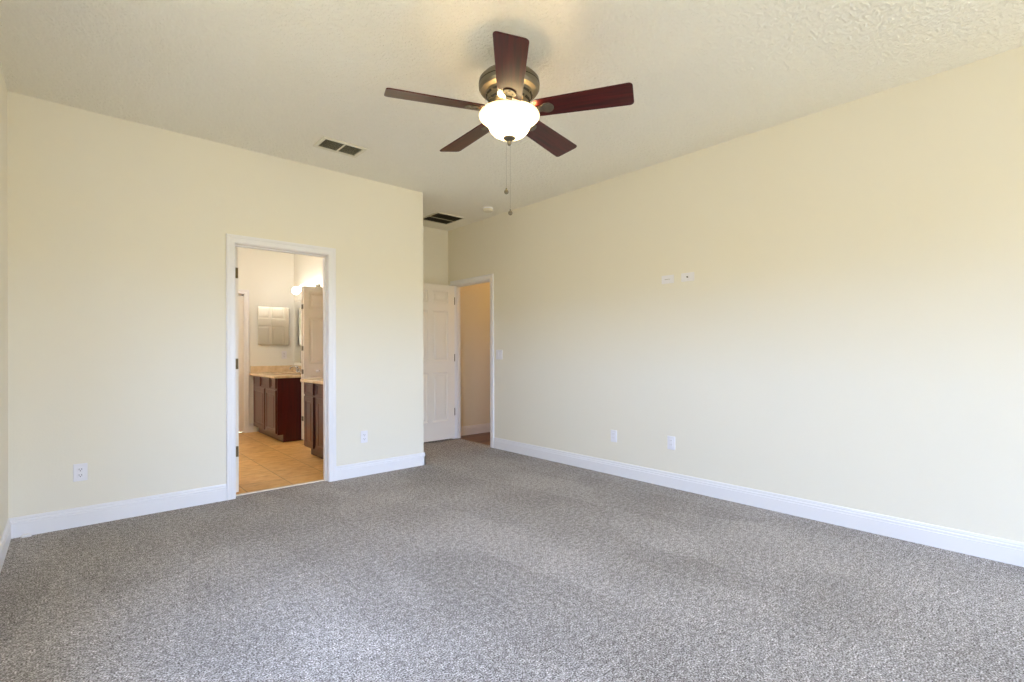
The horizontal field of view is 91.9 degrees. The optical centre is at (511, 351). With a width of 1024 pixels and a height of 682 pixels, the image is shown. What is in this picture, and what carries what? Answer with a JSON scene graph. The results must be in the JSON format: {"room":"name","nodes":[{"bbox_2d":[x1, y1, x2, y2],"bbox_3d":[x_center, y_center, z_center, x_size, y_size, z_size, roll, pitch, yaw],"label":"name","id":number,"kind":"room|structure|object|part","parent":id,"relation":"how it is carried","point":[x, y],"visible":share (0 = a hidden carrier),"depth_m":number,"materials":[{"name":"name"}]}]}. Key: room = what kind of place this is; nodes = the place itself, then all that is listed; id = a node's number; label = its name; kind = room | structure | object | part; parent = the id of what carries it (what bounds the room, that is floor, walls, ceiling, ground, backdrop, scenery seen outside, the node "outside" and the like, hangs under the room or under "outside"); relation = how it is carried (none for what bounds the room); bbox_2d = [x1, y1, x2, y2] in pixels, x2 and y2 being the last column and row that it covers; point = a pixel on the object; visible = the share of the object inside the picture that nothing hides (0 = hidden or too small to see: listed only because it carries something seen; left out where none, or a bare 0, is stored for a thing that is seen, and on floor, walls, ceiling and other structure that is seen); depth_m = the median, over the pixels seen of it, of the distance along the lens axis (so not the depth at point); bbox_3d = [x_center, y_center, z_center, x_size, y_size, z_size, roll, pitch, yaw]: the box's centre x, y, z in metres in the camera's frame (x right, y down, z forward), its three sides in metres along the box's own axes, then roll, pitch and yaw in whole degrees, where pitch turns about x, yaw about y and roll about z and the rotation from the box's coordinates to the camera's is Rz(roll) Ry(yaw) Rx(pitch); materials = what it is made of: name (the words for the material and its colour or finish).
{"room":"empty bedroom","nodes":[
{"label":"empty bedroom","id":0,"kind":"room"},
{"bbox_2d":[0,63,7,538],"bbox_3d":[-0.621,-0.189,0.165,0.120,2.940,8.112,0,0,-42],"label":"wall","id":1,"kind":"structure","parent":0,"point":[3,90],"depth_m":2.95,"materials":[{"name":"beige paint"}]},
{"bbox_2d":[0,518,10,572],"bbox_3d":[-0.568,1.116,0.209,0.014,0.130,7.872,0,0,-42],"label":"baseboard","id":2,"kind":"structure","parent":1,"relation":"attached to","point":[5,539],"depth_m":2.87,"materials":[{"name":"white paint"}]},
{"bbox_2d":[7,91,423,517],"bbox_3d":[-2.102,-0.235,4.200,3.046,2.840,0.120,0,0,-42],"label":"wall","id":3,"kind":"structure","parent":0,"point":[118,228],"depth_m":3.66,"materials":[{"name":"beige paint"}]},
{"bbox_2d":[73,463,87,481],"bbox_3d":[-2.935,0.821,3.367,0.074,0.118,0.008,0,0,-42],"label":"wall outlet","id":4,"kind":"object","parent":3,"relation":"attached to","point":[80,471],"visible":1,"depth_m":3.37,"materials":[{"name":"white plastic"}]},
{"bbox_2d":[9,452,424,538],"bbox_3d":[-2.049,1.120,4.155,3.059,0.130,0.014,0,0,-42],"label":"baseboard","id":5,"kind":"structure","parent":3,"relation":"attached to","point":[51,521],"depth_m":3.60,"materials":[{"name":"white paint"}]},
{"bbox_2d":[235,248,238,491],"bbox_3d":[-2.531,0.155,4.408,0.105,2.035,0.760,0,0,-42],"label":"door","id":6,"kind":"structure","parent":3,"relation":"in","point":[236,249],"depth_m":4.13,"materials":[{"name":"white paint"}]},
{"bbox_2d":[236,479,324,495],"bbox_3d":[-2.001,1.191,4.309,0.753,0.028,0.030,0,0,-42],"label":"trim","id":7,"kind":"structure","parent":3,"relation":"attached to","point":[322,479],"depth_m":4.29,"materials":[{"name":"beige wood"}]},
{"bbox_2d":[226,233,335,499],"bbox_3d":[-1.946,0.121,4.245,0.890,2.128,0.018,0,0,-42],"label":"trim","id":8,"kind":"structure","parent":3,"relation":"attached to","point":[231,239],"depth_m":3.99,"materials":[{"name":"white paint"}]},
{"bbox_2d":[361,430,367,442],"bbox_3d":[-1.411,0.813,4.728,0.070,0.114,0.008,0,0,-42],"label":"wall outlet","id":9,"kind":"object","parent":3,"relation":"attached to","point":[364,434],"visible":1,"depth_m":4.72,"materials":[{"name":"white plastic"}]},
{"bbox_2d":[235,247,293,432],"bbox_3d":[-4.398,-0.229,6.897,2.826,2.840,0.120,0,0,-42],"label":"wall","id":10,"kind":"structure","parent":0,"point":[268,276],"depth_m":7.44,"materials":[{"name":"white paint"}]},
{"bbox_2d":[238,296,243,431],"bbox_3d":[-4.198,0.179,6.981,0.759,1.978,0.103,0,0,-42],"label":"door","id":11,"kind":"structure","parent":10,"relation":"in","point":[240,298],"depth_m":7.23,"materials":[{"name":"white paint"}]},
{"bbox_2d":[238,289,249,432],"bbox_3d":[-4.199,0.143,6.982,0.901,2.095,0.018,0,0,-42],"label":"trim","id":12,"kind":"structure","parent":10,"relation":"attached to","point":[240,291],"depth_m":7.25,"materials":[{"name":"white paint"}]},
{"bbox_2d":[249,423,252,431],"bbox_3d":[-4.614,1.126,6.612,2.120,0.130,0.014,0,0,-42],"label":"baseboard","id":13,"kind":"structure","parent":10,"relation":"attached to","point":[250,424],"depth_m":7.30,"materials":[{"name":"white paint"}]},
{"bbox_2d":[251,365,292,372],"bbox_3d":[-3.624,0.264,7.491,0.599,0.098,0.020,0,0,-42],"label":"backsplash","id":14,"kind":"structure","parent":10,"relation":"attached to","point":[254,369],"depth_m":7.47,"materials":[{"name":"beige stone"}]},
{"bbox_2d":[258,306,288,344],"bbox_3d":[-3.611,-0.389,7.501,0.440,0.575,0.028,0,0,-42],"label":"medicine cabinet","id":15,"kind":"object","parent":10,"relation":"attached to","point":[273,322],"visible":1,"depth_m":7.49,"materials":[{"name":"white mirror"}]},
{"bbox_2d":[282,351,286,358],"bbox_3d":[-3.501,0.052,7.611,0.074,0.118,0.008,0,0,-42],"label":"wall outlet","id":16,"kind":"object","parent":10,"relation":"attached to","point":[284,353],"visible":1,"depth_m":7.61,"materials":[{"name":"white plastic"}]},
{"bbox_2d":[294,254,322,365],"bbox_3d":[-2.946,-0.233,7.302,0.120,2.840,1.211,0,0,-42],"label":"wall","id":17,"kind":"structure","parent":0,"point":[307,269],"depth_m":7.31,"materials":[{"name":"white paint"}]},
{"bbox_2d":[294,300,300,362],"bbox_3d":[-3.000,-0.300,7.263,0.010,0.946,1.140,0,0,-42],"label":"wall mirror","id":18,"kind":"object","parent":17,"relation":"attached to","point":[297,305],"visible":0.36,"depth_m":7.58,"materials":[{"name":"clear glass"}]},
{"bbox_2d":[292,283,319,293],"bbox_3d":[-2.958,-0.898,7.093,0.173,0.112,0.722,0,0,-42],"label":"vanity light","id":19,"kind":"object","parent":17,"relation":"attached to","point":[295,290],"visible":0.61,"depth_m":7.25,"materials":[{"name":"white glass"}]},
{"bbox_3d":[-3.184,-0.897,7.300,0.112,0.112,0.112,0,0,-42],"label":"globe","id":20,"kind":"part","parent":19,"relation":"part of","materials":[{"name":"white glass"}]},
{"bbox_2d":[423,226,489,425],"bbox_3d":[-0.323,-0.239,7.383,3.848,2.840,0.120,0,0,-42],"label":"wall","id":21,"kind":"structure","parent":0,"point":[474,299],"depth_m":7.05,"materials":[{"name":"beige paint"}]},
{"bbox_2d":[461,423,489,435],"bbox_3d":[-0.320,1.116,7.293,3.728,0.130,0.014,0,0,-42],"label":"baseboard","id":22,"kind":"structure","parent":21,"relation":"attached to","point":[479,428],"depth_m":7.10,"materials":[{"name":"white paint"}]},
{"bbox_2d":[0,431,1023,681],"bbox_3d":[0.774,1.228,3.781,7.013,0.100,11.654,0,0,-42],"label":"floor","id":23,"kind":"structure","parent":0,"point":[475,562],"depth_m":2.46,"materials":[{"name":"grey carpet"}]},
{"bbox_2d":[21,533,31,537],"bbox_3d":[-3.112,1.179,3.175,0.046,0.018,0.032,0,0,-42],"label":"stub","id":24,"kind":"object","parent":23,"relation":"on","point":[27,534],"visible":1,"depth_m":3.17,"materials":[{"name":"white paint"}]},
{"bbox_2d":[253,376,302,441],"bbox_3d":[-3.205,0.769,7.043,0.612,0.838,1.130,0,0,-42],"label":"vanity cabinet","id":25,"kind":"object","parent":23,"relation":"on","point":[276,402],"visible":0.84,"depth_m":6.57,"materials":[{"name":"brown wood"}]},
{"bbox_3d":[-3.649,0.418,7.093,0.018,0.135,0.325,0,0,-42],"label":"drawer","id":26,"kind":"part","parent":25,"relation":"part of","materials":[{"name":"brown wood"}]},
{"bbox_3d":[-3.579,0.791,7.015,0.018,0.565,0.535,0,0,-42],"label":"cabinet door","id":27,"kind":"part","parent":25,"relation":"part of","materials":[{"name":"brown wood"}]},
{"bbox_3d":[-3.371,0.418,6.782,0.018,0.135,0.390,0,0,-42],"label":"drawer","id":28,"kind":"part","parent":25,"relation":"part of","materials":[{"name":"brown wood"}]},
{"bbox_3d":[-3.219,0.790,6.612,0.018,0.565,0.445,0,0,-42],"label":"cabinet door","id":29,"kind":"part","parent":25,"relation":"part of","materials":[{"name":"brown wood"}]},
{"bbox_3d":[-3.140,0.417,6.523,0.018,0.135,0.205,0,0,-42],"label":"drawer","id":30,"kind":"part","parent":25,"relation":"part of","materials":[{"name":"brown wood"}]},
{"bbox_2d":[249,365,300,378],"bbox_3d":[-3.228,0.281,7.050,0.637,0.135,1.206,0,0,-42],"label":"countertop","id":31,"kind":"structure","parent":25,"relation":"on","point":[274,372],"depth_m":7.31,"materials":[{"name":"beige stone"}]},
{"bbox_2d":[273,372,299,373],"bbox_3d":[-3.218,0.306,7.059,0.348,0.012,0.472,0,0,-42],"label":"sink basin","id":32,"kind":"object","parent":31,"relation":"in","point":[274,372],"depth_m":7.05,"materials":[{"name":"beige stone"}]},
{"bbox_2d":[289,366,300,372],"bbox_3d":[-3.186,0.260,7.263,0.160,0.104,0.160,0,0,-42],"label":"faucet","id":33,"kind":"object","parent":31,"relation":"on","point":[298,369],"visible":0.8,"depth_m":7.27,"materials":[{"name":"silver metal"}]},
{"bbox_3d":[-2.829,0.768,6.634,0.594,0.838,0.018,0,0,-42],"label":"panel","id":34,"kind":"part","parent":25,"relation":"part of","materials":[{"name":"brown wood"}]},
{"bbox_2d":[304,382,322,458],"bbox_3d":[-1.789,0.765,5.456,0.612,0.838,1.125,0,0,-42],"label":"vanity cabinet","id":35,"kind":"object","parent":23,"relation":"on","point":[313,398],"visible":0.3,"depth_m":5.46,"materials":[{"name":"brown wood"}]},
{"bbox_3d":[-2.276,0.415,5.555,0.018,0.135,0.280,0,0,-42],"label":"drawer","id":36,"kind":"part","parent":35,"relation":"part of","materials":[{"name":"brown wood"}]},
{"bbox_3d":[-2.275,0.788,5.555,0.018,0.565,0.280,0,0,-42],"label":"cabinet door","id":37,"kind":"part","parent":35,"relation":"part of","materials":[{"name":"brown wood"}]},
{"bbox_2d":[300,378,322,384],"bbox_3d":[-1.800,0.278,5.450,0.637,0.135,1.170,0,0,-42],"label":"countertop","id":38,"kind":"structure","parent":35,"relation":"on","point":[307,380],"depth_m":5.50,"materials":[{"name":"beige stone"}]},
{"bbox_3d":[-2.029,0.414,5.279,0.018,0.135,0.280,0,0,-42],"label":"drawer","id":39,"kind":"part","parent":35,"relation":"part of","materials":[{"name":"brown wood"}]},
{"bbox_3d":[-2.028,0.787,5.279,0.018,0.565,0.280,0,0,-42],"label":"cabinet door","id":40,"kind":"part","parent":35,"relation":"part of","materials":[{"name":"brown wood"}]},
{"bbox_2d":[0,0,1023,230],"bbox_3d":[0.735,-1.712,3.752,7.100,0.100,11.654,0,0,-42],"label":"ceiling","id":41,"kind":"structure","parent":0,"point":[275,78],"depth_m":2.88,"materials":[{"name":"white paint"}]},
{"bbox_2d":[313,136,366,157],"bbox_3d":[-1.387,-1.648,4.004,0.357,0.016,0.230,0,0,-42],"label":"ceiling vent","id":42,"kind":"object","parent":41,"relation":"in","point":[326,143],"visible":1,"depth_m":4.00,"materials":[{"name":"white metal"}]},
{"bbox_2d":[423,212,464,224],"bbox_3d":[-0.863,-1.650,6.147,0.395,0.016,0.405,0,0,-42],"label":"ceiling vent","id":43,"kind":"object","parent":41,"relation":"in","point":[438,217],"visible":0.84,"depth_m":6.14,"materials":[{"name":"white metal"}]},
{"bbox_2d":[483,207,492,212],"bbox_3d":[-0.278,-1.638,5.735,0.124,0.042,0.124,0,0,-42],"label":"smoke detector","id":44,"kind":"object","parent":41,"relation":"attached to","point":[485,209],"visible":1,"depth_m":5.69,"materials":[{"name":"white plastic"}]},
{"bbox_2d":[384,31,633,214],"bbox_3d":[-0.028,-1.203,2.737,1.286,0.912,1.258,0,0,-42],"label":"ceiling fan","id":45,"kind":"object","parent":41,"relation":"hanging from","point":[508,86],"visible":1,"depth_m":2.59,"materials":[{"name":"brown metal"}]},
{"bbox_3d":[-0.391,-1.306,2.575,0.525,0.006,0.157,0,13,-19],"label":"blade","id":46,"kind":"part","parent":45,"relation":"part of","materials":[{"name":"brown wood"}]},
{"bbox_3d":[-0.254,-1.306,3.022,0.157,0.006,0.525,-16,10,-36],"label":"blade","id":47,"kind":"part","parent":45,"relation":"part of","materials":[{"name":"brown wood"}]},
{"bbox_3d":[-0.015,-1.232,2.704,0.331,0.129,0.331,0,0,-42],"label":"lamp shade","id":48,"kind":"part","parent":45,"relation":"part of","materials":[{"name":"beige glass"}]},
{"bbox_3d":[-0.008,-1.307,2.307,0.157,0.006,0.525,13,0,-1],"label":"blade","id":49,"kind":"part","parent":45,"relation":"part of","materials":[{"name":"brown wood"}]},
{"bbox_3d":[0.213,-1.308,3.030,0.157,0.006,0.525,-16,-9,34],"label":"blade","id":50,"kind":"part","parent":45,"relation":"part of","materials":[{"name":"brown wood"}]},
{"bbox_3d":[0.365,-1.308,2.588,0.525,0.006,0.157,0,-13,17],"label":"blade","id":51,"kind":"part","parent":45,"relation":"part of","materials":[{"name":"brown wood"}]},
{"bbox_2d":[448,46,1023,542],"bbox_3d":[2.220,-0.245,3.418,0.100,2.840,9.182,0,0,-42],"label":"wall","id":52,"kind":"structure","parent":0,"point":[847,331],"depth_m":3.50,"materials":[{"name":"beige paint"}]},
{"bbox_2d":[423,283,454,441],"bbox_3d":[-1.064,0.140,6.426,0.765,2.045,0.171,0,0,-42],"label":"door","id":53,"kind":"structure","parent":52,"relation":"in","point":[438,299],"depth_m":6.50,"materials":[{"name":"white paint"}]},
{"bbox_2d":[460,341,460,437],"bbox_3d":[-0.444,0.112,6.491,0.018,2.138,0.915,0,0,-42],"label":"trim","id":54,"kind":"structure","parent":52,"relation":"attached to","point":[460,341],"depth_m":6.78,"materials":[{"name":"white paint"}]},
{"bbox_2d":[450,274,493,447],"bbox_3d":[-0.532,0.112,6.412,0.018,2.138,0.915,0,0,-42],"label":"trim","id":55,"kind":"structure","parent":52,"relation":"attached to","point":[490,277],"depth_m":6.09,"materials":[{"name":"white paint"}]},
{"bbox_2d":[454,280,489,438],"bbox_3d":[-0.488,0.136,6.451,0.100,2.090,0.819,0,0,-42],"label":"trim","id":56,"kind":"structure","parent":52,"relation":"attached to","point":[456,287],"depth_m":6.73,"materials":[{"name":"white paint"}]},
{"bbox_2d":[496,350,501,358],"bbox_3d":[-0.156,0.037,5.997,0.010,0.116,0.117,0,0,-42],"label":"light switch","id":57,"kind":"object","parent":52,"relation":"attached to","point":[498,352],"visible":1,"depth_m":6.00,"materials":[{"name":"white plastic"}]},
{"bbox_2d":[611,430,616,441],"bbox_3d":[0.973,0.808,4.735,0.008,0.114,0.070,0,0,-42],"label":"wall outlet","id":58,"kind":"object","parent":52,"relation":"attached to","point":[613,432],"visible":1,"depth_m":4.73,"materials":[{"name":"white plastic"}]},
{"bbox_2d":[662,275,673,283],"bbox_3d":[1.353,-0.627,4.306,0.008,0.072,0.118,0,0,-42],"label":"cable plate","id":59,"kind":"object","parent":52,"relation":"attached to","point":[666,279],"visible":1,"depth_m":4.30,"materials":[{"name":"white plastic"}]},
{"bbox_2d":[667,436,674,449],"bbox_3d":[1.376,0.790,4.283,0.008,0.116,0.074,0,0,-42],"label":"wall outlet","id":60,"kind":"object","parent":52,"relation":"attached to","point":[670,439],"visible":1,"depth_m":4.28,"materials":[{"name":"white plastic"}]},
{"bbox_2d":[669,439,672,446],"bbox_3d":[1.374,0.790,4.282,0.003,0.067,0.033,0,0,-42],"label":"socket","id":61,"kind":"object","parent":60,"relation":"attached to","point":[670,440],"depth_m":4.28,"materials":[{"name":"grey plastic"}]},
{"bbox_2d":[681,272,693,281],"bbox_3d":[1.474,-0.627,4.163,0.018,0.072,0.118,0,0,-42],"label":"plate","id":62,"kind":"object","parent":52,"relation":"attached to","point":[689,276],"visible":1,"depth_m":4.17,"materials":[{"name":"white plastic"}]},
{"bbox_2d":[493,437,1023,566],"bbox_3d":[2.141,1.110,3.425,0.014,0.130,9.062,0,0,-42],"label":"baseboard","id":63,"kind":"structure","parent":52,"relation":"attached to","point":[1007,551],"depth_m":3.48,"materials":[{"name":"white paint"}]},
{"bbox_3d":[-2.291,-1.285,6.566,0.120,0.740,0.763,0,0,-42],"label":"wall vanity header","id":64,"kind":"structure","parent":0,"visible":0},
{"bbox_2d":[301,286,322,439],"bbox_3d":[-2.618,0.125,6.649,0.376,2.083,0.170,0,0,-42],"label":"bifold door","id":65,"kind":"structure","parent":64,"relation":"in","point":[311,296],"depth_m":6.59,"materials":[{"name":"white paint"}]},
{"bbox_3d":[-2.659,0.149,6.704,0.365,2.035,0.032,0,0,-42],"label":"door panel","id":66,"kind":"part","parent":65,"relation":"part of","materials":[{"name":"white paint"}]}
]}

